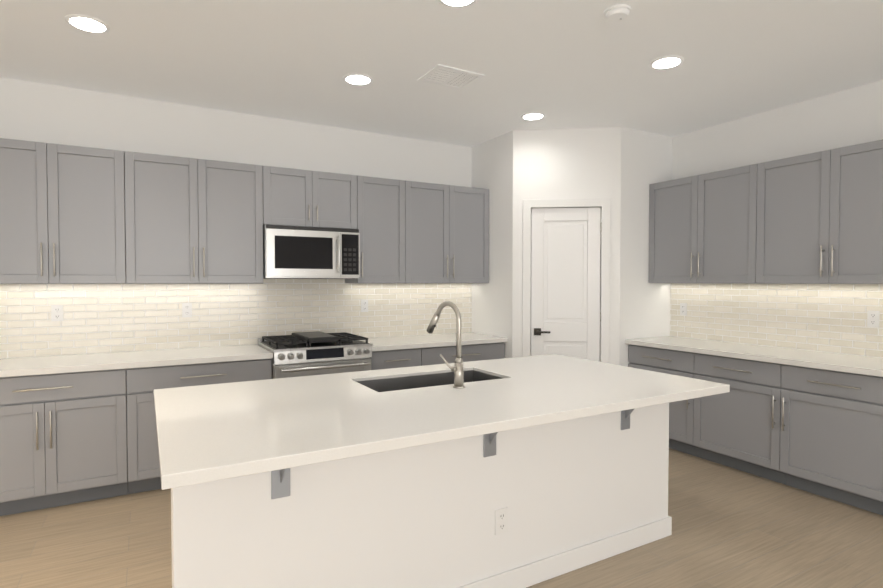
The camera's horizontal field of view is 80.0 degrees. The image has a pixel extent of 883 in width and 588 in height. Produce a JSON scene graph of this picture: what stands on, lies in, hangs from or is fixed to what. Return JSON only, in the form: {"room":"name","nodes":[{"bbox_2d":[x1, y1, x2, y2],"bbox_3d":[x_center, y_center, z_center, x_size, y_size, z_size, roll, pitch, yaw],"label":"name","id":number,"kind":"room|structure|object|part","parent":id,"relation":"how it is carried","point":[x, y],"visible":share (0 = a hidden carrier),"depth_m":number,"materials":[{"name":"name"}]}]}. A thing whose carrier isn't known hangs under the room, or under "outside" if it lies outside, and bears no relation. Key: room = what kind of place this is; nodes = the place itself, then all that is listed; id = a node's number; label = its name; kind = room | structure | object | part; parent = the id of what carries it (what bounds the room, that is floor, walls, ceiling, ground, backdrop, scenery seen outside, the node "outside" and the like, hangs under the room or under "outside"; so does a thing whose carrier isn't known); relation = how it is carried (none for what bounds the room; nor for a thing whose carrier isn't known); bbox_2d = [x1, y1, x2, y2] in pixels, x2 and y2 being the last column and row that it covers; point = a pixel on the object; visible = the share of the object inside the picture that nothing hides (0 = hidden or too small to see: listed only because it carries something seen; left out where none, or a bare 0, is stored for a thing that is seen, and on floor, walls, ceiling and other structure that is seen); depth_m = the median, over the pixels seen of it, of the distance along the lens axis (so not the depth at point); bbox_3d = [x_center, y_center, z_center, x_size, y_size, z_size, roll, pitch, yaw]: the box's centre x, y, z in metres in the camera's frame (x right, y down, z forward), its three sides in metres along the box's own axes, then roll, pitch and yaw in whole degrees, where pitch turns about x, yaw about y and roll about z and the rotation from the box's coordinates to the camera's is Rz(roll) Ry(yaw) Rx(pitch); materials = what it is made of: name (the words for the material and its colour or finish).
{"room":"kitchen","nodes":[
{"label":"kitchen","id":0,"kind":"room"},
{"bbox_2d":[0,77,530,358],"bbox_3d":[-2.186,-0.074,4.193,8.904,2.857,0.120,-1,2,-29],"label":"wall","id":1,"kind":"structure","parent":0,"point":[41,112],"depth_m":4.28,"materials":[{"name":"white paint"}]},
{"bbox_2d":[0,138,125,283],"bbox_3d":[-2.685,-0.538,3.618,0.879,0.936,0.364,-1,2,-29],"label":"upper cabinet","id":2,"kind":"object","parent":1,"relation":"attached to","point":[62,214],"visible":0.94,"depth_m":3.53,"materials":[{"name":"grey paint"}]},
{"bbox_2d":[124,151,262,283],"bbox_3d":[-1.893,-0.549,4.066,0.938,0.936,0.364,-1,2,-29],"label":"upper cabinet","id":3,"kind":"object","parent":1,"relation":"attached to","point":[193,221],"visible":1,"depth_m":3.92,"materials":[{"name":"grey paint"}]},
{"bbox_2d":[0,279,471,358],"bbox_3d":[-1.812,0.091,4.335,4.890,0.680,0.008,-1,2,-29],"label":"backsplash","id":4,"kind":"structure","parent":1,"relation":"attached to","point":[103,318],"depth_m":4.28,"materials":[{"name":"tile"}]},
{"bbox_2d":[51,305,62,320],"bbox_3d":[-2.765,0.139,3.786,0.070,0.115,0.009,-1,2,-29],"label":"electrical outlet","id":5,"kind":"object","parent":4,"relation":"attached to","point":[56,312],"visible":1,"depth_m":3.78,"materials":[{"name":"white plastic"}]},
{"bbox_2d":[182,303,191,317],"bbox_3d":[-2.033,0.129,4.201,0.070,0.115,0.009,-1,2,-29],"label":"electrical outlet","id":6,"kind":"object","parent":4,"relation":"attached to","point":[186,309],"visible":1,"depth_m":4.20,"materials":[{"name":"white plastic"}]},
{"bbox_2d":[361,300,367,311],"bbox_3d":[-0.722,0.112,4.942,0.070,0.115,0.009,-1,2,-29],"label":"electrical outlet","id":7,"kind":"object","parent":4,"relation":"attached to","point":[364,305],"visible":1,"depth_m":4.94,"materials":[{"name":"white plastic"}]},
{"bbox_2d":[262,166,356,228],"bbox_3d":[-1.143,-0.792,4.485,0.785,0.469,0.364,-1,2,-29],"label":"upper cabinet","id":8,"kind":"object","parent":1,"relation":"attached to","point":[299,197],"visible":0.98,"depth_m":4.34,"materials":[{"name":"grey paint"}]},
{"bbox_2d":[263,224,359,278],"bbox_3d":[-1.121,-0.342,4.456,0.776,0.424,0.453,-1,2,-29],"label":"microwave","id":9,"kind":"object","parent":8,"relation":"attached to","point":[296,252],"visible":0.98,"depth_m":4.29,"materials":[{"name":"silver metal"}]},
{"bbox_2d":[345,175,404,282],"bbox_3d":[-0.601,-0.566,4.797,0.458,0.936,0.364,-1,2,-29],"label":"upper cabinet","id":10,"kind":"object","parent":1,"relation":"attached to","point":[381,214],"visible":0.94,"depth_m":4.68,"materials":[{"name":"grey paint"}]},
{"bbox_2d":[405,180,488,282],"bbox_3d":[0.001,-0.574,5.137,0.923,0.936,0.364,-1,2,-29],"label":"upper cabinet","id":11,"kind":"object","parent":1,"relation":"attached to","point":[446,233],"visible":1,"depth_m":4.99,"materials":[{"name":"grey paint"}]},
{"bbox_2d":[0,448,882,587],"bbox_3d":[0.061,1.497,0.259,8.904,0.100,9.244,-1,2,-29],"label":"floor","id":12,"kind":"structure","parent":0,"point":[733,528],"depth_m":2.91,"materials":[{"name":"brown wood"}]},
{"bbox_2d":[0,369,127,515],"bbox_3d":[-2.619,0.931,3.535,0.879,0.879,0.634,-1,2,-29],"label":"base cabinet","id":13,"kind":"object","parent":12,"relation":"on","point":[63,438],"visible":0.96,"depth_m":3.34,"materials":[{"name":"grey paint"}]},
{"bbox_2d":[126,359,271,493],"bbox_3d":[-1.826,0.920,3.983,0.941,0.879,0.634,-1,2,-29],"label":"base cabinet","id":14,"kind":"object","parent":12,"relation":"on","point":[142,383],"visible":0.33,"depth_m":3.59,"materials":[{"name":"grey paint"}]},
{"bbox_2d":[0,344,272,376],"bbox_3d":[-2.598,0.470,3.533,2.724,0.040,0.639,-1,2,-29],"label":"countertop","id":15,"kind":"structure","parent":14,"relation":"on","point":[23,366],"depth_m":3.65,"materials":[{"name":"stone"}]},
{"bbox_2d":[258,331,372,378],"bbox_3d":[-1.049,0.843,4.368,0.784,1.016,0.706,-1,2,-29],"label":"range","id":16,"kind":"object","parent":12,"relation":"on","point":[297,354],"visible":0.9,"depth_m":4.13,"materials":[{"name":"silver metal"}]},
{"bbox_2d":[370,348,420,369],"bbox_3d":[-0.521,0.903,4.721,0.475,0.879,0.634,-1,2,-29],"label":"base cabinet","id":17,"kind":"object","parent":12,"relation":"on","point":[390,359],"visible":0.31,"depth_m":4.46,"materials":[{"name":"grey paint"}]},
{"bbox_2d":[154,301,729,587],"bbox_3d":[0.034,0.714,2.667,2.598,1.352,1.332,-1,2,-29],"label":"kitchen island","id":18,"kind":"object","parent":12,"relation":"on","point":[521,472],"visible":1,"depth_m":2.27,"materials":[{"name":"white paint"}]},
{"bbox_2d":[154,354,729,489],"bbox_3d":[0.034,0.490,2.662,2.598,0.040,1.332,-1,2,-29],"label":"island countertop","id":19,"kind":"structure","parent":18,"relation":"on","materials":[{"name":"stone"}]},
{"bbox_2d":[356,370,501,391],"bbox_3d":[-0.053,0.600,2.912,0.799,0.236,0.399,-1,2,-29],"label":"sink","id":20,"kind":"object","parent":19,"relation":"in","point":[432,378],"depth_m":3.07,"materials":[{"name":"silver metal"}]},
{"bbox_2d":[427,301,464,388],"bbox_3d":[0.004,0.253,2.726,0.129,0.432,0.278,-1,2,-29],"label":"faucet","id":21,"kind":"object","parent":19,"relation":"on","point":[458,368],"depth_m":2.64,"materials":[{"name":"silver metal"}]},
{"bbox_2d":[495,507,507,534],"bbox_3d":[0.277,1.049,2.428,0.070,0.115,0.009,-1,2,-29],"label":"outlet","id":22,"kind":"object","parent":18,"relation":"attached to","point":[501,513],"depth_m":2.43,"materials":[{"name":"white plastic"}]},
{"bbox_2d":[420,342,504,365],"bbox_3d":[0.078,0.895,5.060,0.899,0.879,0.634,-1,2,-29],"label":"base cabinet","id":23,"kind":"object","parent":12,"relation":"on","point":[469,353],"visible":0.15,"depth_m":4.81,"materials":[{"name":"grey paint"}]},
{"bbox_2d":[361,332,507,350],"bbox_3d":[-0.129,0.437,4.930,1.378,0.040,0.639,-1,2,-29],"label":"countertop","id":24,"kind":"structure","parent":23,"relation":"on","point":[411,342],"depth_m":4.78,"materials":[{"name":"stone"}]},
{"bbox_2d":[628,344,699,456],"bbox_3d":[2.136,0.903,4.725,0.634,0.879,0.671,-1,2,-29],"label":"base cabinet","id":25,"kind":"object","parent":12,"relation":"on","point":[681,412],"visible":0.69,"depth_m":4.45,"materials":[{"name":"grey paint"}]},
{"bbox_2d":[693,353,785,484],"bbox_3d":[2.467,0.916,4.140,0.634,0.879,0.671,-1,2,-29],"label":"base cabinet","id":26,"kind":"object","parent":12,"relation":"on","point":[737,426],"visible":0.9,"depth_m":3.96,"materials":[{"name":"grey paint"}]},
{"bbox_2d":[780,364,882,514],"bbox_3d":[2.798,0.930,3.555,0.634,0.879,0.671,-1,2,-29],"label":"base cabinet","id":27,"kind":"object","parent":12,"relation":"on","point":[831,435],"visible":0.98,"depth_m":3.43,"materials":[{"name":"grey paint"}]},
{"bbox_2d":[0,0,882,146],"bbox_3d":[0.061,-1.469,0.189,8.904,0.120,9.244,-1,2,-29],"label":"ceiling","id":28,"kind":"structure","parent":0,"point":[564,64],"depth_m":3.30,"materials":[{"name":"white paint"}]},
{"bbox_2d":[65,14,109,32],"bbox_3d":[-1.927,-1.469,2.866,0.206,0.006,0.206,-1,2,-29],"label":"recessed light","id":29,"kind":"object","parent":28,"relation":"in","point":[87,23],"visible":1,"depth_m":2.85,"materials":[{"name":"white plastic"}]},
{"bbox_2d":[343,73,372,84],"bbox_3d":[-0.579,-1.487,3.651,0.206,0.006,0.206,-1,2,-29],"label":"recessed light","id":30,"kind":"object","parent":28,"relation":"in","point":[358,79],"visible":1,"depth_m":3.64,"materials":[{"name":"white plastic"}]},
{"bbox_2d":[417,64,484,89],"bbox_3d":[0.063,-1.485,3.613,0.360,0.008,0.300,-1,2,-29],"label":"ceiling vent","id":31,"kind":"object","parent":28,"relation":"in","point":[448,76],"visible":1,"depth_m":3.60,"materials":[{"name":"white metal"}]},
{"bbox_2d":[438,0,476,6],"bbox_3d":[0.080,-1.462,2.588,0.206,0.006,0.206,-1,2,-29],"label":"recessed light","id":32,"kind":"object","parent":28,"relation":"in","point":[456,3],"visible":1,"depth_m":2.64,"materials":[{"name":"white plastic"}]},
{"bbox_2d":[521,112,544,119],"bbox_3d":[0.776,-1.506,4.464,0.206,0.006,0.206,-1,2,-29],"label":"recessed light","id":33,"kind":"object","parent":28,"relation":"in","point":[532,116],"visible":1,"depth_m":4.46,"materials":[{"name":"white plastic"}]},
{"bbox_2d":[604,4,630,21],"bbox_3d":[0.913,-1.450,2.730,0.136,0.036,0.136,-1,2,-29],"label":"smoke detector","id":34,"kind":"object","parent":28,"relation":"attached to","point":[618,13],"visible":1,"depth_m":2.70,"materials":[{"name":"white plastic"}]},
{"bbox_2d":[649,56,683,68],"bbox_3d":[1.441,-1.481,3.370,0.206,0.006,0.206,-1,2,-29],"label":"recessed light","id":35,"kind":"object","parent":28,"relation":"in","point":[665,62],"visible":1,"depth_m":3.36,"materials":[{"name":"white plastic"}]},
{"bbox_2d":[471,131,512,357],"bbox_3d":[0.537,-0.099,5.256,0.110,2.857,0.711,-1,2,-29],"label":"wall","id":36,"kind":"structure","parent":0,"point":[492,166],"depth_m":5.12,"materials":[{"name":"white paint"}]},
{"bbox_2d":[512,127,620,364],"bbox_3d":[1.154,-0.091,4.917,0.973,2.857,0.110,0,1,7],"label":"wall","id":37,"kind":"structure","parent":0,"point":[576,163],"depth_m":4.83,"materials":[{"name":"white paint"}]},
{"bbox_2d":[522,198,609,362],"bbox_3d":[1.152,0.231,4.916,0.787,2.213,0.127,0,1,7],"label":"door frame","id":38,"kind":"structure","parent":37,"relation":"attached to","point":[602,203],"depth_m":4.83,"materials":[{"name":"white paint"}]},
{"bbox_2d":[531,207,600,361],"bbox_3d":[1.146,0.268,4.870,0.627,2.126,0.091,0,1,7],"label":"pantry door","id":39,"kind":"structure","parent":37,"relation":"in","point":[565,281],"depth_m":4.87,"materials":[{"name":"white paint"}]},
{"bbox_3d":[0.933,0.353,4.880,0.148,0.066,0.056,0,1,7],"label":"handle","id":40,"kind":"part","parent":39,"relation":"part of","materials":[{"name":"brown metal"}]},
{"bbox_2d":[619,127,671,366],"bbox_3d":[1.912,-0.094,5.026,0.710,2.857,0.110,-1,2,-29],"label":"wall","id":41,"kind":"structure","parent":0,"point":[646,159],"depth_m":4.92,"materials":[{"name":"white paint"}]},
{"bbox_2d":[672,80,882,356],"bbox_3d":[3.913,-0.030,2.334,0.120,2.857,9.124,-1,2,-29],"label":"wall","id":42,"kind":"structure","parent":0,"point":[849,117],"depth_m":4.21,"materials":[{"name":"white paint"}]},
{"bbox_2d":[648,164,756,283],"bbox_3d":[2.335,-0.562,4.612,0.364,0.936,1.004,-1,2,-29],"label":"upper cabinet","id":43,"kind":"object","parent":42,"relation":"attached to","point":[702,228],"visible":0.96,"depth_m":4.48,"materials":[{"name":"grey paint"}]},
{"bbox_2d":[670,283,882,357],"bbox_3d":[3.242,0.184,3.394,0.008,0.538,4.049,-1,2,-29],"label":"backsplash","id":44,"kind":"structure","parent":42,"relation":"attached to","point":[831,318],"depth_m":4.24,"materials":[{"name":"tile"}]},
{"bbox_2d":[680,303,686,314],"bbox_3d":[2.309,0.145,5.024,0.009,0.115,0.070,-1,2,-29],"label":"electrical outlet","id":45,"kind":"object","parent":44,"relation":"attached to","point":[683,308],"visible":1,"depth_m":5.02,"materials":[{"name":"white plastic"}]},
{"bbox_2d":[867,310,879,326],"bbox_3d":[3.050,0.176,3.716,0.009,0.115,0.070,-1,2,-29],"label":"electrical outlet","id":46,"kind":"object","parent":44,"relation":"attached to","point":[873,318],"visible":1,"depth_m":3.71,"materials":[{"name":"white plastic"}]},
{"bbox_2d":[756,140,882,283],"bbox_3d":[2.830,-0.541,3.737,0.364,0.936,1.004,-1,2,-29],"label":"upper cabinet","id":47,"kind":"object","parent":42,"relation":"attached to","point":[820,217],"visible":1,"depth_m":3.70,"materials":[{"name":"grey paint"}]},
{"bbox_3d":[3.186,0.946,2.870,0.635,0.879,0.903,-1,2,-29],"label":"cabinet","id":48,"kind":"object","parent":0,"visible":0},
{"bbox_2d":[625,336,882,376],"bbox_3d":[2.914,0.475,3.335,0.639,0.040,3.840,-1,2,-29],"label":"countertop","id":49,"kind":"structure","parent":48,"relation":"on","point":[863,365],"depth_m":3.90,"materials":[{"name":"stone"}]}
]}

